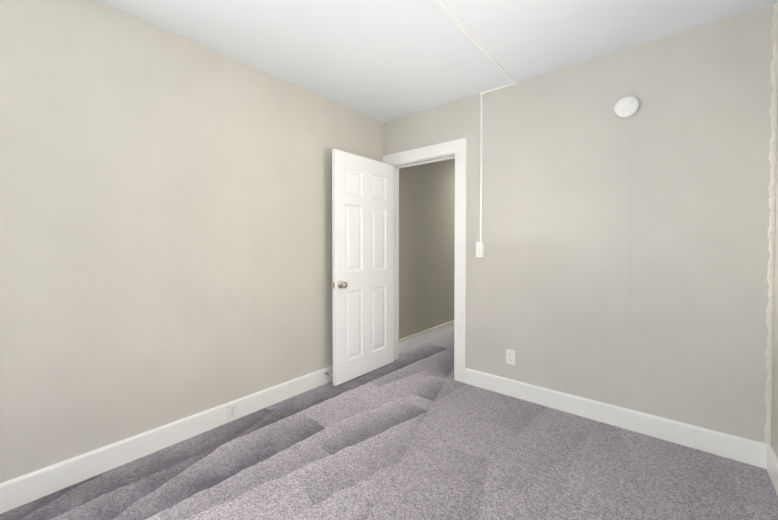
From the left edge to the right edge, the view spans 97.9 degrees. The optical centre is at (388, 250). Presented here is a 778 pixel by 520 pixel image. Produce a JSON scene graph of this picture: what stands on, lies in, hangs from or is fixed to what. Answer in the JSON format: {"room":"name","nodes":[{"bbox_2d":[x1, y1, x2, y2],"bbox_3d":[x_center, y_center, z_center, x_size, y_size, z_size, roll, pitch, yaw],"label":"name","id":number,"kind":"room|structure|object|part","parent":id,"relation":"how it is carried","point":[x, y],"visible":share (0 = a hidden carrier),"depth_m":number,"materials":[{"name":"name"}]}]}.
{"room":"empty bedroom","nodes":[
{"label":"empty bedroom","id":0,"kind":"room"},
{"bbox_2d":[0,0,454,482],"bbox_3d":[-0.358,-0.095,3.468,0.300,2.510,6.860,1,1,40],"label":"wall","id":1,"kind":"structure","parent":0,"point":[165,226],"depth_m":2.00,"materials":[{"name":"beige paint"}]},
{"bbox_2d":[0,365,332,513],"bbox_3d":[-1.206,1.115,2.216,0.019,0.131,3.580,1,1,40],"label":"baseboard","id":2,"kind":"structure","parent":1,"relation":"attached to","point":[28,488],"depth_m":1.92,"materials":[{"name":"white wood"}]},
{"bbox_2d":[227,401,236,421],"bbox_3d":[-1.083,1.110,2.342,0.009,0.116,0.072,1,1,40],"label":"outlet","id":3,"kind":"object","parent":2,"relation":"attached to","point":[231,411],"visible":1,"depth_m":2.34,"materials":[{"name":"white plastic"}]},
{"bbox_2d":[399,320,453,353],"bbox_3d":[0.953,1.059,4.816,0.022,0.158,2.900,1,1,40],"label":"baseboard","id":4,"kind":"structure","parent":1,"relation":"attached to","point":[419,340],"depth_m":4.19,"materials":[{"name":"white wood"}]},
{"bbox_2d":[0,332,777,519],"bbox_3d":[0.756,1.205,2.565,3.195,0.060,6.860,1,1,40],"label":"floor","id":5,"kind":"structure","parent":0,"point":[418,433],"depth_m":1.84,"materials":[{"name":"carpet"}]},
{"bbox_2d":[98,0,777,122],"bbox_3d":[0.756,-1.385,2.523,3.195,0.100,6.860,1,1,40],"label":"ceiling","id":6,"kind":"structure","parent":0,"point":[383,61],"depth_m":2.09,"materials":[{"name":"white paint"}]},
{"bbox_2d":[433,0,516,241],"bbox_3d":[-0.172,-0.685,1.505,0.302,1.266,3.350,1,1,40],"label":"conduit","id":7,"kind":"object","parent":6,"relation":"attached to","point":[460,26],"visible":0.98,"depth_m":2.73,"materials":[{"name":"white plastic"}]},
{"bbox_2d":[384,4,774,442],"bbox_3d":[1.049,-0.084,2.756,2.775,2.510,0.120,1,1,40],"label":"wall","id":8,"kind":"structure","parent":0,"point":[623,262],"depth_m":2.22,"materials":[{"name":"beige paint"}]},
{"bbox_2d":[331,149,393,385],"bbox_3d":[-0.219,0.142,3.193,0.177,2.020,0.810,1,1,40],"label":"door","id":9,"kind":"structure","parent":8,"relation":"in","point":[362,283],"depth_m":3.13,"materials":[{"name":"white wood"}]},
{"bbox_3d":[-0.432,0.292,2.941,0.177,0.066,0.066,1,1,40],"label":"knob","id":10,"kind":"part","parent":9,"relation":"part of","materials":[{"name":"silver metal"}]},
{"bbox_2d":[382,138,466,382],"bbox_3d":[0.352,0.084,3.336,0.964,2.156,0.160,1,1,40],"label":"door frame","id":11,"kind":"structure","parent":8,"relation":"attached to","point":[458,147],"depth_m":3.03,"materials":[{"name":"white wood"}]},
{"bbox_2d":[476,242,483,256],"bbox_3d":[0.772,-0.011,2.874,0.060,0.128,0.054,1,1,40],"label":"switch box","id":12,"kind":"object","parent":8,"relation":"attached to","point":[479,249],"visible":1,"depth_m":2.86,"materials":[{"name":"white plastic"}]},
{"bbox_2d":[506,349,514,364],"bbox_3d":[0.983,0.860,2.742,0.072,0.116,0.009,1,1,40],"label":"outlet","id":13,"kind":"object","parent":8,"relation":"attached to","point":[510,356],"visible":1,"depth_m":2.74,"materials":[{"name":"white plastic"}]},
{"bbox_2d":[465,368,763,466],"bbox_3d":[1.356,1.111,2.429,1.769,0.131,0.019,1,1,40],"label":"baseboard","id":14,"kind":"structure","parent":8,"relation":"attached to","point":[744,450],"depth_m":2.23,"materials":[{"name":"white wood"}]},
{"bbox_2d":[614,96,638,117],"bbox_3d":[1.555,-0.942,2.220,0.135,0.135,0.038,1,1,40],"label":"smoke detector","id":15,"kind":"object","parent":8,"relation":"attached to","point":[626,107],"visible":0.98,"depth_m":2.21,"materials":[{"name":"white plastic"}]},
{"bbox_2d":[764,2,777,444],"bbox_3d":[2.064,-0.130,1.830,0.030,2.386,0.009,1,1,40],"label":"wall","id":16,"kind":"structure","parent":8,"relation":"attached to","point":[771,233],"depth_m":1.83,"materials":[{"name":"paint"}]},
{"bbox_2d":[771,103,777,457],"bbox_3d":[1.939,-0.064,1.563,0.120,2.510,6.860,1,1,40],"label":"wall","id":17,"kind":"structure","parent":0,"point":[774,435],"depth_m":1.79,"materials":[{"name":"beige paint"}]},
{"bbox_2d":[760,443,777,494],"bbox_3d":[0.922,1.144,0.465,0.019,0.131,3.600,1,1,40],"label":"baseboard","id":18,"kind":"structure","parent":17,"relation":"attached to","point":[768,458],"depth_m":1.78,"materials":[{"name":"white wood"}]}
]}

